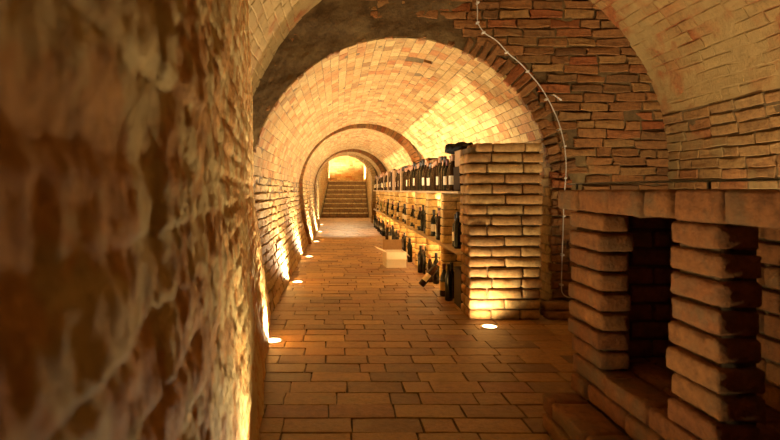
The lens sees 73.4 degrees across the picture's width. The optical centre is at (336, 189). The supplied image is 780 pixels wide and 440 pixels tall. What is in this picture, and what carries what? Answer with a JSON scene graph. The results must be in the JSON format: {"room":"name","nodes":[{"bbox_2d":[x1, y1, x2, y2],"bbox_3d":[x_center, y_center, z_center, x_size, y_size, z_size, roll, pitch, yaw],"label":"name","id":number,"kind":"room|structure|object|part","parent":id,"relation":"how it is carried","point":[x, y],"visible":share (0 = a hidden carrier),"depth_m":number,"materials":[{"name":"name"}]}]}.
{"room":"wine cellar","nodes":[
{"label":"wine cellar","id":0,"kind":"room"},
{"bbox_2d":[0,0,270,439],"bbox_3d":[-0.177,-0.419,0.968,0.177,2.938,6.987,0,0,-8],"label":"wall","id":1,"kind":"structure","parent":0,"point":[134,297],"depth_m":0.44,"materials":[{"name":"brick"}]},
{"bbox_2d":[253,175,307,311],"bbox_3d":[-0.656,0.461,7.250,0.228,1.193,5.700,0,0,0],"label":"wall","id":2,"kind":"structure","parent":0,"point":[284,241],"depth_m":5.90,"materials":[{"name":"brick"}]},
{"bbox_2d":[303,180,319,243],"bbox_3d":[-0.590,0.422,12.650,0.220,1.269,5.100,0,0,0],"label":"wall","id":3,"kind":"structure","parent":0,"point":[313,224],"depth_m":11.79,"materials":[{"name":"brick"}]},
{"bbox_2d":[315,178,319,221],"bbox_3d":[-0.603,0.329,16.100,0.114,1.444,1.800,0,0,0],"label":"wall","id":4,"kind":"structure","parent":0,"point":[316,182],"depth_m":16.23,"materials":[{"name":"brick"}]},
{"bbox_2d":[320,162,328,216],"bbox_3d":[-0.516,-0.650,20.851,0.049,3.400,2.320,0,0,7],"label":"wall","id":5,"kind":"structure","parent":0,"point":[324,175],"depth_m":20.61,"materials":[{"name":"paint"}]},
{"bbox_2d":[319,155,371,177],"bbox_3d":[0.261,-0.760,16.700,1.745,0.780,0.600,0,0,0],"label":"ceiling","id":6,"kind":"structure","parent":0,"point":[341,155],"depth_m":16.73,"materials":[{"name":"brick"}]},
{"bbox_2d":[329,156,362,212],"bbox_3d":[0.450,-0.650,24.005,1.700,3.400,0.049,0,0,0],"label":"wall","id":7,"kind":"structure","parent":0,"point":[342,168],"depth_m":23.99,"materials":[{"name":"paint"}]},
{"bbox_2d":[317,155,377,222],"bbox_3d":[0.344,-0.104,16.404,2.152,2.317,0.053,0,0,0],"label":"wall","id":8,"kind":"structure","parent":0,"point":[372,169],"depth_m":16.39,"materials":[{"name":"brick"}]},
{"bbox_2d":[316,152,381,181],"bbox_3d":[0.371,-0.685,15.800,2.047,0.930,1.200,0,0,0],"label":"ceiling","id":9,"kind":"structure","parent":0,"point":[368,159],"depth_m":15.74,"materials":[{"name":"brick"}]},
{"bbox_2d":[314,149,386,199],"bbox_3d":[0.434,-0.094,15.204,2.372,2.311,0.053,0,0,0],"label":"wall","id":10,"kind":"structure","parent":0,"point":[378,162],"depth_m":15.19,"materials":[{"name":"brick"}]},
{"bbox_2d":[303,128,412,182],"bbox_3d":[0.451,-0.705,12.650,2.289,1.050,5.100,0,0,0],"label":"ceiling","id":11,"kind":"structure","parent":0,"point":[392,155],"depth_m":11.84,"materials":[{"name":"brick"}]},
{"bbox_2d":[299,124,422,243],"bbox_3d":[0.519,-0.140,10.103,2.702,2.443,0.053,0,0,0],"label":"wall","id":12,"kind":"structure","parent":0,"point":[414,154],"depth_m":10.09,"materials":[{"name":"brick"}]},
{"bbox_2d":[363,164,370,218],"bbox_3d":[1.238,-0.650,20.500,0.060,3.400,7.000,0,0,0],"label":"wall","id":13,"kind":"structure","parent":0,"point":[366,176],"depth_m":20.29,"materials":[{"name":"paint"}]},
{"bbox_2d":[370,178,371,222],"bbox_3d":[1.112,0.340,16.700,0.056,1.421,0.600,0,0,0],"label":"wall","id":14,"kind":"structure","parent":0,"point":[371,178],"depth_m":16.58,"materials":[{"name":"paint"}]},
{"bbox_2d":[253,36,554,182],"bbox_3d":[0.541,-0.729,7.250,2.610,1.238,5.700,0,0,0],"label":"ceiling","id":15,"kind":"structure","parent":0,"point":[434,95],"depth_m":5.64,"materials":[{"name":"brick"}]},
{"bbox_2d":[259,217,587,439],"bbox_3d":[0.997,1.070,10.750,4.307,0.048,26.504,0,0,0],"label":"floor","id":16,"kind":"structure","parent":0,"point":[367,351],"depth_m":3.26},
{"bbox_2d":[269,337,282,342],"bbox_3d":[-0.443,1.048,3.620,0.136,0.008,0.136,0,0,0],"label":"recessed light","id":17,"kind":"object","parent":16,"relation":"in","point":[274,339],"visible":0.74,"depth_m":3.61,"materials":[{"name":"silver metal"}]},
{"bbox_3d":[-0.443,1.046,3.620,0.102,0.003,0.102,0,0,0],"label":"lamp glass","id":18,"kind":"part","parent":17,"relation":"part of","materials":[{"name":"beige glass"}]},
{"bbox_2d":[321,181,367,217],"bbox_3d":[0.300,0.330,21.839,1.775,1.440,4.283,0,0,0],"label":"staircase","id":19,"kind":"structure","parent":16,"relation":"on","point":[350,200],"depth_m":20.55,"materials":[{"name":"brick"}]},
{"bbox_2d":[376,191,378,216],"bbox_3d":[1.260,0.541,14.386,0.360,1.018,0.146,0,0,0],"label":"brick pillar","id":20,"kind":"structure","parent":16,"relation":"on","point":[377,192],"depth_m":14.33,"materials":[{"name":"brown brick"}]},
{"bbox_2d":[378,191,381,221],"bbox_3d":[1.260,0.541,13.488,0.361,1.018,0.147,0,0,0],"label":"brick pillar","id":21,"kind":"structure","parent":16,"relation":"on","point":[380,193],"depth_m":13.42,"materials":[{"name":"brown brick"}]},
{"bbox_2d":[381,191,384,220],"bbox_3d":[1.260,0.541,12.586,0.362,1.018,0.148,0,0,0],"label":"brick pillar","id":22,"kind":"structure","parent":16,"relation":"on","point":[382,192],"depth_m":12.52,"materials":[{"name":"brown brick"}]},
{"bbox_2d":[382,221,384,235],"bbox_3d":[1.060,0.875,11.820,0.074,0.349,0.072,0,0,1],"label":"wine bottle","id":23,"kind":"object","parent":16,"relation":"on","point":[383,225],"visible":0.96,"depth_m":11.79,"materials":[{"name":"black glass"}]},
{"bbox_2d":[385,191,388,227],"bbox_3d":[1.260,0.541,11.687,0.359,1.018,0.144,0,0,0],"label":"brick pillar","id":24,"kind":"structure","parent":16,"relation":"on","point":[386,192],"depth_m":11.62,"materials":[{"name":"brown brick"}]},
{"bbox_2d":[386,225,388,239],"bbox_3d":[1.060,0.889,10.920,0.084,0.320,0.082,0,0,20],"label":"wine bottle","id":25,"kind":"object","parent":16,"relation":"on","point":[387,229],"visible":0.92,"depth_m":10.88,"materials":[{"name":"black glass"}]},
{"bbox_2d":[389,192,393,230],"bbox_3d":[1.260,0.541,10.788,0.359,1.018,0.144,0,0,0],"label":"brick pillar","id":26,"kind":"structure","parent":16,"relation":"on","point":[391,194],"depth_m":10.72,"materials":[{"name":"brown brick"}]},
{"bbox_2d":[375,239,409,267],"bbox_3d":[0.755,0.874,7.158,0.440,0.349,0.380,0,0,-3],"label":"carton","id":27,"kind":"object","parent":16,"relation":"on","point":[394,256],"visible":1,"depth_m":7.01,"materials":[{"name":"white cardboard"}]},
{"bbox_2d":[394,192,399,231],"bbox_3d":[1.290,0.541,9.886,0.419,1.018,0.146,0,0,0],"label":"brick pillar","id":28,"kind":"structure","parent":16,"relation":"on","point":[396,194],"depth_m":9.82,"materials":[{"name":"brown brick"}]},
{"bbox_2d":[399,192,406,238],"bbox_3d":[1.290,0.541,8.986,0.420,1.018,0.144,0,0,0],"label":"brick pillar","id":29,"kind":"structure","parent":16,"relation":"on","point":[402,198],"depth_m":8.92,"materials":[{"name":"brown brick"}]},
{"bbox_2d":[402,234,405,251],"bbox_3d":[1.060,0.875,8.220,0.074,0.349,0.072,0,0,23],"label":"wine bottle","id":30,"kind":"object","parent":16,"relation":"on","point":[403,240],"visible":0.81,"depth_m":8.19,"materials":[{"name":"black glass"}]},
{"bbox_2d":[407,238,411,261],"bbox_3d":[1.060,0.875,7.560,0.074,0.349,0.072,0,0,1],"label":"wine bottle","id":31,"kind":"object","parent":16,"relation":"on","point":[409,247],"visible":1,"depth_m":7.53,"materials":[{"name":"black glass"}]},
{"bbox_2d":[406,192,414,257],"bbox_3d":[1.290,0.541,8.086,0.421,1.018,0.147,0,0,0],"label":"brick pillar","id":32,"kind":"structure","parent":16,"relation":"on","point":[410,200],"depth_m":8.02,"materials":[{"name":"brown brick"}]},
{"bbox_2d":[414,192,425,265],"bbox_3d":[1.290,0.541,7.188,0.420,1.018,0.142,0,0,0],"label":"brick pillar","id":33,"kind":"structure","parent":16,"relation":"on","point":[420,198],"depth_m":7.12,"materials":[{"name":"brown brick"}]},
{"bbox_2d":[418,245,422,272],"bbox_3d":[1.060,0.875,6.600,0.074,0.349,0.072,0,0,-6],"label":"wine bottle","id":34,"kind":"object","parent":16,"relation":"on","point":[420,253],"visible":0.98,"depth_m":6.57,"materials":[{"name":"black glass"}]},
{"bbox_2d":[423,246,425,273],"bbox_3d":[1.110,0.875,6.500,0.074,0.349,0.072,0,0,19],"label":"wine bottle","id":35,"kind":"object","parent":16,"relation":"on","point":[424,254],"visible":0.58,"depth_m":6.47,"materials":[{"name":"black glass"}]},
{"bbox_2d":[426,254,432,281],"bbox_3d":[1.060,0.889,5.930,0.084,0.320,0.082,0,0,-15],"label":"wine bottle","id":36,"kind":"object","parent":16,"relation":"on","point":[429,264],"visible":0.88,"depth_m":5.91,"materials":[{"name":"black glass"}]},
{"bbox_2d":[419,260,440,286],"bbox_3d":[1.010,0.899,5.603,0.270,0.287,0.075,0,0,-12],"label":"wine bottle","id":37,"kind":"object","parent":16,"relation":"on","point":[433,270],"visible":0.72,"depth_m":5.57,"materials":[{"name":"black glass"}]},
{"bbox_2d":[426,193,440,275],"bbox_3d":[1.290,0.541,6.287,0.421,1.018,0.148,0,0,0],"label":"brick pillar","id":38,"kind":"structure","parent":16,"relation":"on","point":[433,200],"depth_m":6.22,"materials":[{"name":"beige brick"}]},
{"bbox_2d":[433,252,439,283],"bbox_3d":[1.110,0.875,5.820,0.074,0.349,0.072,0,0,7],"label":"wine bottle","id":39,"kind":"object","parent":16,"relation":"on","point":[436,278],"visible":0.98,"depth_m":5.79,"materials":[{"name":"black glass"}]},
{"bbox_2d":[440,263,445,296],"bbox_3d":[1.059,0.889,5.149,0.085,0.320,0.084,0,0,16],"label":"wine bottle","id":40,"kind":"object","parent":16,"relation":"on","point":[442,277],"visible":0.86,"depth_m":5.12,"materials":[{"name":"black glass"}]},
{"bbox_2d":[445,264,452,300],"bbox_3d":[1.060,0.875,4.930,0.074,0.349,0.072,0,0,-5],"label":"wine bottle","id":41,"kind":"object","parent":16,"relation":"on","point":[448,277],"visible":1,"depth_m":4.90,"materials":[{"name":"black glass"}]},
{"bbox_2d":[440,193,462,273],"bbox_3d":[1.290,0.541,5.386,0.420,1.018,0.144,0,0,0],"label":"brick pillar","id":42,"kind":"structure","parent":16,"relation":"on","point":[450,203],"depth_m":5.32,"materials":[{"name":"beige brick"}]},
{"bbox_2d":[373,209,462,254],"bbox_3d":[1.192,0.560,9.850,0.275,0.024,10.600,0,0,0],"label":"shelf board","id":43,"kind":"object","parent":42,"relation":"on","point":[448,246],"visible":0.42,"depth_m":6.00,"materials":[{"name":"brown wood"}]},
{"bbox_2d":[391,201,393,216],"bbox_3d":[1.129,0.388,10.499,0.085,0.320,0.084,0,0,10],"label":"wine bottle","id":44,"kind":"object","parent":43,"relation":"on","point":[392,201],"visible":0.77,"depth_m":10.47,"materials":[{"name":"black glass"}]},
{"bbox_2d":[396,203,398,219],"bbox_3d":[1.130,0.390,9.549,0.077,0.316,0.076,0,0,-21],"label":"wine bottle","id":45,"kind":"object","parent":43,"relation":"on","point":[397,209],"visible":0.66,"depth_m":9.53,"materials":[{"name":"black glass"}]},
{"bbox_2d":[402,204,404,221],"bbox_3d":[1.149,0.390,8.865,0.077,0.316,0.076,0,0,19],"label":"wine bottle","id":46,"kind":"object","parent":43,"relation":"on","point":[403,209],"visible":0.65,"depth_m":8.85,"materials":[{"name":"black glass"}]},
{"bbox_2d":[404,204,406,223],"bbox_3d":[1.129,0.390,8.451,0.077,0.316,0.076,0,0,10],"label":"wine bottle","id":47,"kind":"object","parent":43,"relation":"on","point":[405,214],"visible":0.37,"depth_m":8.44,"materials":[{"name":"black glass"}]},
{"bbox_2d":[410,205,413,225],"bbox_3d":[1.150,0.388,7.879,0.085,0.320,0.084,0,0,-4],"label":"wine bottle","id":48,"kind":"object","parent":43,"relation":"on","point":[412,210],"visible":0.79,"depth_m":7.86,"materials":[{"name":"black glass"}]},
{"bbox_2d":[417,207,421,230],"bbox_3d":[1.130,0.388,7.059,0.085,0.320,0.084,0,0,-21],"label":"wine bottle","id":49,"kind":"object","parent":43,"relation":"on","point":[419,213],"visible":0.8,"depth_m":7.04,"materials":[{"name":"black glass"}]},
{"bbox_3d":[1.130,0.389,7.060,0.084,0.319,0.082,0,0,-21],"label":"glass","id":50,"kind":"part","parent":49,"relation":"part of","materials":[{"name":"black glass"}]},
{"bbox_2d":[420,205,424,230],"bbox_3d":[1.150,0.373,6.935,0.074,0.349,0.072,0,0,8],"label":"wine bottle","id":51,"kind":"object","parent":43,"relation":"on","point":[423,210],"visible":0.86,"depth_m":6.91,"materials":[{"name":"black glass"}]},
{"bbox_2d":[424,206,425,233],"bbox_3d":[1.130,0.373,6.543,0.074,0.349,0.072,0,0,10],"label":"wine bottle","id":52,"kind":"object","parent":43,"relation":"on","point":[425,206],"visible":0.38,"depth_m":6.53,"materials":[{"name":"black glass"}]},
{"bbox_2d":[431,210,435,235],"bbox_3d":[1.150,0.390,6.162,0.077,0.316,0.076,0,0,-13],"label":"wine bottle","id":53,"kind":"object","parent":43,"relation":"on","point":[433,218],"visible":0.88,"depth_m":6.13,"materials":[{"name":"black glass"}]},
{"bbox_2d":[435,207,439,236],"bbox_3d":[1.169,0.373,5.979,0.075,0.349,0.074,0,0,8],"label":"wine bottle","id":54,"kind":"object","parent":43,"relation":"on","point":[437,207],"visible":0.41,"depth_m":5.98,"materials":[{"name":"black glass"}]},
{"bbox_2d":[436,211,440,239],"bbox_3d":[1.130,0.388,5.720,0.084,0.320,0.082,0,0,1],"label":"wine bottle","id":55,"kind":"object","parent":43,"relation":"on","point":[438,225],"visible":0.66,"depth_m":5.69,"materials":[{"name":"black glass"}]},
{"bbox_2d":[452,214,455,246],"bbox_3d":[1.149,0.390,5.019,0.077,0.316,0.076,0,0,17],"label":"wine bottle","id":56,"kind":"object","parent":43,"relation":"on","point":[454,214],"visible":0.4,"depth_m":5.01,"materials":[{"name":"black glass"}]},
{"bbox_2d":[454,211,461,248],"bbox_3d":[1.130,0.373,4.860,0.074,0.349,0.072,0,0,-2],"label":"wine bottle","id":57,"kind":"object","parent":43,"relation":"on","point":[457,225],"visible":0.96,"depth_m":4.83,"materials":[{"name":"black glass"}]},
{"bbox_2d":[373,190,462,193],"bbox_3d":[1.192,0.021,9.850,0.275,0.022,10.600,0,0,0],"label":"shelf board","id":58,"kind":"object","parent":42,"relation":"on","point":[453,192],"visible":0.66,"depth_m":5.87,"materials":[{"name":"brown wood"}]},
{"bbox_2d":[387,172,389,189],"bbox_3d":[1.120,-0.183,10.952,0.114,0.386,0.159,0,0,0],"label":"crate","id":59,"kind":"object","parent":58,"relation":"on","point":[388,173],"visible":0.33,"depth_m":10.88,"materials":[{"name":"brown wood"}]},
{"bbox_2d":[390,172,391,190],"bbox_3d":[1.120,-0.170,10.289,0.114,0.359,0.171,0,0,0],"label":"crate","id":60,"kind":"object","parent":58,"relation":"on","point":[390,172],"visible":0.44,"depth_m":10.27,"materials":[{"name":"wood"}]},
{"bbox_2d":[393,171,396,190],"bbox_3d":[1.120,-0.176,9.742,0.114,0.372,0.170,0,0,0],"label":"crate","id":61,"kind":"object","parent":58,"relation":"on","point":[394,172],"visible":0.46,"depth_m":9.66,"materials":[{"name":"brown wood"}]},
{"bbox_2d":[398,168,401,190],"bbox_3d":[1.113,-0.188,9.015,0.104,0.397,0.102,0,0,-27],"label":"wine bottle","id":62,"kind":"object","parent":58,"relation":"on","point":[400,168],"visible":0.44,"depth_m":9.00,"materials":[{"name":"black glass"}]},
{"bbox_2d":[400,171,403,190],"bbox_3d":[1.120,-0.151,8.707,0.114,0.323,0.172,0,0,0],"label":"crate","id":63,"kind":"object","parent":58,"relation":"on","point":[401,172],"visible":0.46,"depth_m":8.62,"materials":[{"name":"brown wood"}]},
{"bbox_2d":[404,168,407,190],"bbox_3d":[1.109,-0.171,8.210,0.095,0.363,0.093,0,0,17],"label":"wine bottle","id":64,"kind":"object","parent":58,"relation":"on","point":[406,168],"visible":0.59,"depth_m":8.20,"materials":[{"name":"black glass"}]},
{"bbox_3d":[1.109,-0.171,8.210,0.095,0.362,0.093,0,0,17],"label":"glass","id":65,"kind":"part","parent":64,"relation":"part of","materials":[{"name":"brown glass"}]},
{"bbox_2d":[406,165,409,190],"bbox_3d":[1.117,-0.190,8.095,0.086,0.401,0.085,0,0,6],"label":"wine bottle","id":66,"kind":"object","parent":58,"relation":"on","point":[407,165],"visible":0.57,"depth_m":8.08,"materials":[{"name":"black glass"}]},
{"bbox_2d":[409,165,412,190],"bbox_3d":[1.112,-0.175,7.638,0.097,0.370,0.095,0,0,19],"label":"wine bottle","id":67,"kind":"object","parent":58,"relation":"on","point":[412,165],"visible":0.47,"depth_m":7.62,"materials":[{"name":"black glass"}]},
{"bbox_3d":[1.112,-0.174,7.638,0.097,0.368,0.095,0,0,19],"label":"glass","id":68,"kind":"part","parent":67,"relation":"part of","materials":[{"name":"brown glass"}]},
{"bbox_2d":[411,162,415,190],"bbox_3d":[1.118,-0.196,7.518,0.088,0.412,0.085,0,0,25],"label":"wine bottle","id":69,"kind":"object","parent":58,"relation":"on","point":[413,162],"visible":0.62,"depth_m":7.50,"materials":[{"name":"black glass"}]},
{"bbox_3d":[1.118,-0.196,7.518,0.088,0.411,0.085,0,0,25],"label":"glass","id":70,"kind":"part","parent":69,"relation":"part of","materials":[{"name":"black glass"}]},
{"bbox_2d":[413,163,417,190],"bbox_3d":[1.112,-0.183,7.290,0.094,0.386,0.092,0,0,26],"label":"wine bottle","id":71,"kind":"object","parent":58,"relation":"on","point":[414,172],"visible":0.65,"depth_m":7.27,"materials":[{"name":"black glass"}]},
{"bbox_3d":[1.113,-0.182,7.291,0.093,0.385,0.090,0,0,26],"label":"glass","id":72,"kind":"part","parent":71,"relation":"part of","materials":[{"name":"black glass"}]},
{"bbox_2d":[417,161,421,190],"bbox_3d":[1.117,-0.191,6.950,0.085,0.403,0.083,0,0,26],"label":"wine bottle","id":73,"kind":"object","parent":58,"relation":"on","point":[419,161],"visible":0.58,"depth_m":6.93,"materials":[{"name":"black glass"}]},
{"bbox_3d":[1.117,-0.191,6.950,0.085,0.402,0.083,0,0,26],"label":"glass","id":74,"kind":"part","parent":73,"relation":"part of","materials":[{"name":"black glass"}]},
{"bbox_2d":[420,159,424,190],"bbox_3d":[1.113,-0.194,6.717,0.086,0.408,0.084,0,0,-17],"label":"wine bottle","id":75,"kind":"object","parent":58,"relation":"on","point":[423,160],"visible":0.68,"depth_m":6.70,"materials":[{"name":"black glass"}]},
{"bbox_3d":[1.113,-0.193,6.717,0.086,0.407,0.084,0,0,-17],"label":"glass","id":76,"kind":"part","parent":75,"relation":"part of","materials":[{"name":"black glass"}]},
{"bbox_2d":[423,159,427,190],"bbox_3d":[1.113,-0.190,6.477,0.086,0.399,0.084,0,0,9],"label":"wine bottle","id":77,"kind":"object","parent":58,"relation":"on","point":[425,166],"visible":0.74,"depth_m":6.46,"materials":[{"name":"black glass"}]},
{"bbox_3d":[1.114,-0.189,6.478,0.085,0.398,0.082,0,0,9],"label":"glass","id":78,"kind":"part","parent":77,"relation":"part of","materials":[{"name":"brown glass"}]},
{"bbox_2d":[424,161,429,190],"bbox_3d":[1.114,-0.171,6.362,0.095,0.362,0.092,0,0,27],"label":"wine bottle","id":79,"kind":"object","parent":58,"relation":"on","point":[427,162],"visible":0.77,"depth_m":6.34,"materials":[{"name":"black glass"}]},
{"bbox_3d":[1.114,-0.170,6.362,0.095,0.360,0.092,0,0,27],"label":"glass","id":80,"kind":"part","parent":79,"relation":"part of","materials":[{"name":"brown glass"}]},
{"bbox_2d":[428,162,432,190],"bbox_3d":[1.117,-0.158,6.145,0.081,0.335,0.080,0,0,-16],"label":"wine bottle","id":81,"kind":"object","parent":58,"relation":"on","point":[429,171],"visible":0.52,"depth_m":6.13,"materials":[{"name":"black glass"}]},
{"bbox_3d":[1.117,-0.157,6.146,0.081,0.334,0.079,0,0,-16],"label":"glass","id":82,"kind":"part","parent":81,"relation":"part of","materials":[{"name":"black glass"}]},
{"bbox_2d":[431,161,434,190],"bbox_3d":[1.115,-0.158,5.929,0.088,0.336,0.086,0,0,13],"label":"wine bottle","id":83,"kind":"object","parent":58,"relation":"on","point":[433,161],"visible":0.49,"depth_m":5.91,"materials":[{"name":"black glass"}]},
{"bbox_2d":[433,160,437,190],"bbox_3d":[1.113,-0.163,5.806,0.091,0.345,0.088,0,0,14],"label":"wine bottle","id":84,"kind":"object","parent":58,"relation":"on","point":[436,161],"visible":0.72,"depth_m":5.79,"materials":[{"name":"black glass"}]},
{"bbox_3d":[1.113,-0.162,5.806,0.091,0.344,0.088,0,0,14],"label":"glass","id":85,"kind":"part","parent":84,"relation":"part of","materials":[{"name":"brown glass"}]},
{"bbox_2d":[436,156,439,190],"bbox_3d":[1.126,-0.178,5.693,0.081,0.376,0.080,0,0,3],"label":"wine bottle","id":86,"kind":"object","parent":58,"relation":"on","point":[439,156],"visible":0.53,"depth_m":5.68,"materials":[{"name":"black glass"}]},
{"bbox_2d":[438,156,442,190],"bbox_3d":[1.126,-0.176,5.577,0.079,0.372,0.077,0,0,-21],"label":"wine bottle","id":87,"kind":"object","parent":58,"relation":"on","point":[441,157],"visible":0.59,"depth_m":5.56,"materials":[{"name":"black glass"}]},
{"bbox_3d":[1.126,-0.175,5.577,0.079,0.371,0.077,0,0,-21],"label":"glass","id":88,"kind":"part","parent":87,"relation":"part of","materials":[{"name":"black glass"}]},
{"bbox_2d":[439,160,442,190],"bbox_3d":[1.120,-0.152,5.467,0.085,0.323,0.083,0,0,-10],"label":"wine bottle","id":89,"kind":"object","parent":58,"relation":"on","point":[442,160],"visible":0.3,"depth_m":5.46,"materials":[{"name":"black glass"}]},
{"bbox_3d":[1.120,-0.151,5.467,0.085,0.322,0.083,0,0,-10],"label":"glass","id":90,"kind":"part","parent":89,"relation":"part of","materials":[{"name":"brown glass"}]},
{"bbox_2d":[441,156,446,190],"bbox_3d":[1.112,-0.169,5.351,0.076,0.358,0.074,0,0,11],"label":"wine bottle","id":91,"kind":"object","parent":58,"relation":"on","point":[444,157],"visible":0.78,"depth_m":5.34,"materials":[{"name":"black glass"}]},
{"bbox_3d":[1.112,-0.169,5.351,0.076,0.357,0.074,0,0,11],"label":"glass","id":92,"kind":"part","parent":91,"relation":"part of","materials":[{"name":"black glass"}]},
{"bbox_2d":[443,159,448,190],"bbox_3d":[1.109,-0.151,5.230,0.078,0.322,0.077,0,0,-16],"label":"wine bottle","id":93,"kind":"object","parent":58,"relation":"on","point":[446,160],"visible":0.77,"depth_m":5.21,"materials":[{"name":"black glass"}]},
{"bbox_3d":[1.110,-0.151,5.231,0.078,0.321,0.076,0,0,-16],"label":"glass","id":94,"kind":"part","parent":93,"relation":"part of","materials":[{"name":"black glass"}]},
{"bbox_2d":[447,156,450,190],"bbox_3d":[1.125,-0.161,5.124,0.090,0.342,0.088,0,0,-7],"label":"wine bottle","id":95,"kind":"object","parent":58,"relation":"on","point":[449,156],"visible":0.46,"depth_m":5.11,"materials":[{"name":"brown glass"}]},
{"bbox_2d":[449,154,454,190],"bbox_3d":[1.113,-0.167,4.999,0.076,0.354,0.075,0,0,-27],"label":"wine bottle","id":96,"kind":"object","parent":58,"relation":"on","point":[452,164],"visible":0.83,"depth_m":4.97,"materials":[{"name":"brown glass"}]},
{"bbox_2d":[453,166,462,190],"bbox_3d":[1.200,-0.100,4.700,0.244,0.220,0.244,0,0,0],"label":"cardboard box","id":97,"kind":"object","parent":58,"relation":"on","point":[457,184],"visible":0.22,"depth_m":4.66,"materials":[{"name":"black"}]},
{"bbox_2d":[455,150,462,166],"bbox_3d":[1.200,-0.283,4.700,0.224,0.144,0.224,0,0,0],"label":"cardboard box","id":98,"kind":"object","parent":97,"relation":"on","point":[458,153],"visible":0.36,"depth_m":4.67,"materials":[{"name":"brown cardboard"}]},
{"bbox_3d":[1.255,-0.175,5.080,0.144,0.370,0.444,0,0,0],"label":"cardboard box","id":99,"kind":"object","parent":58,"relation":"on","visible":0},
{"bbox_2d":[445,142,472,153],"bbox_3d":[1.174,-0.411,4.990,0.277,0.092,0.660,0,0,0],"label":"plastic film","id":100,"kind":"object","parent":99,"relation":"on","point":[449,148],"visible":0.61,"depth_m":4.88,"materials":[{"name":"black plastic"}]},
{"bbox_2d":[450,262,453,298],"bbox_3d":[1.110,0.875,5.040,0.074,0.349,0.072,0,0,15],"label":"wine bottle","id":101,"kind":"object","parent":16,"relation":"on","point":[451,263],"visible":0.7,"depth_m":5.01,"materials":[{"name":"black glass"}]},
{"bbox_3d":[1.110,0.875,5.040,0.074,0.348,0.072,0,0,15],"label":"glass","id":102,"kind":"part","parent":101,"relation":"part of","materials":[{"name":"black glass"}]},
{"bbox_2d":[454,266,462,308],"bbox_3d":[1.210,0.879,4.700,0.244,0.339,0.284,0,0,0],"label":"case","id":103,"kind":"object","parent":16,"relation":"on","point":[457,269],"visible":0.29,"depth_m":4.70,"materials":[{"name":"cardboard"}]},
{"bbox_2d":[480,324,498,328],"bbox_3d":[1.170,1.048,3.990,0.136,0.008,0.136,0,0,0],"label":"recessed light","id":104,"kind":"object","parent":16,"relation":"in","point":[486,326],"visible":1,"depth_m":3.98,"materials":[{"name":"silver metal"}]},
{"bbox_3d":[1.170,1.046,3.990,0.102,0.003,0.102,0,0,0],"label":"lamp glass","id":105,"kind":"part","parent":104,"relation":"part of","materials":[{"name":"beige glass"}]},
{"bbox_2d":[459,143,542,318],"bbox_3d":[1.362,0.333,4.348,0.617,1.434,0.320,0,0,0],"label":"brick pier","id":106,"kind":"object","parent":16,"relation":"on","point":[501,189],"visible":1,"depth_m":4.20,"materials":[{"name":"brown brick"}]},
{"bbox_2d":[540,301,573,319],"bbox_3d":[2.245,0.989,4.280,1.096,0.128,0.171,0,0,0],"label":"footing","id":107,"kind":"object","parent":16,"relation":"on","point":[554,310],"visible":0.19,"depth_m":4.23,"materials":[{"name":"brown brick"}]},
{"bbox_2d":[542,189,779,439],"bbox_3d":[1.435,0.523,1.360,1.068,1.054,2.325,0,0,0],"label":"rack","id":108,"kind":"object","parent":16,"relation":"on","point":[675,323],"visible":1,"depth_m":1.75,"materials":[{"name":"brown brick"}]},
{"bbox_2d":[567,178,779,189],"bbox_3d":[1.130,-0.018,1.575,0.008,0.031,1.950,0,0,0],"label":"metal rail","id":109,"kind":"object","parent":108,"relation":"on","point":[708,181],"visible":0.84,"depth_m":1.65,"materials":[{"name":"black metal"}]},
{"bbox_3d":[1.130,-0.028,1.575,0.008,0.010,1.950,0,0,0],"label":"rod","id":110,"kind":"part","parent":109,"relation":"part of","materials":[{"name":"black metal"}]},
{"bbox_3d":[1.130,-0.015,1.580,0.008,0.026,0.010,0,0,0],"label":"post","id":111,"kind":"part","parent":109,"relation":"part of","materials":[{"name":"black metal"}]},
{"bbox_3d":[1.493,0.817,1.443,0.881,0.167,2.157,0,0,0],"label":"sill","id":112,"kind":"part","parent":108,"relation":"part of","materials":[{"name":"brick"}]},
{"bbox_2d":[253,0,671,313],"bbox_3d":[0.978,-0.514,4.389,3.948,3.143,0.082,0,0,0],"label":"wall","id":113,"kind":"structure","parent":0,"point":[609,114],"depth_m":4.38,"materials":[{"name":"brick"}]},
{"bbox_2d":[475,0,573,298],"bbox_3d":[1.560,-0.387,4.326,0.809,2.574,0.048,0,0,0],"label":"cable","id":114,"kind":"object","parent":113,"relation":"attached to","point":[477,1],"visible":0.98,"depth_m":4.31,"materials":[{"name":"beige plastic"}]},
{"bbox_2d":[248,0,779,114],"bbox_3d":[0.972,-0.490,0.950,3.624,3.080,6.900,0,0,0],"label":"ceiling","id":115,"kind":"structure","parent":0,"point":[694,53],"depth_m":3.74,"materials":[{"name":"brick"}]},
{"bbox_2d":[539,177,554,307],"bbox_3d":[1.823,0.470,7.250,0.054,1.160,5.700,0,0,0],"label":"wall","id":116,"kind":"structure","parent":0,"point":[545,290],"depth_m":4.51,"materials":[{"name":"brick"}]},
{"bbox_2d":[662,88,779,189],"bbox_3d":[2.787,0.199,0.950,0.107,1.703,6.900,0,0,0],"label":"wall","id":117,"kind":"structure","parent":0,"point":[736,138],"depth_m":3.71,"materials":[{"name":"brick"}]}
]}

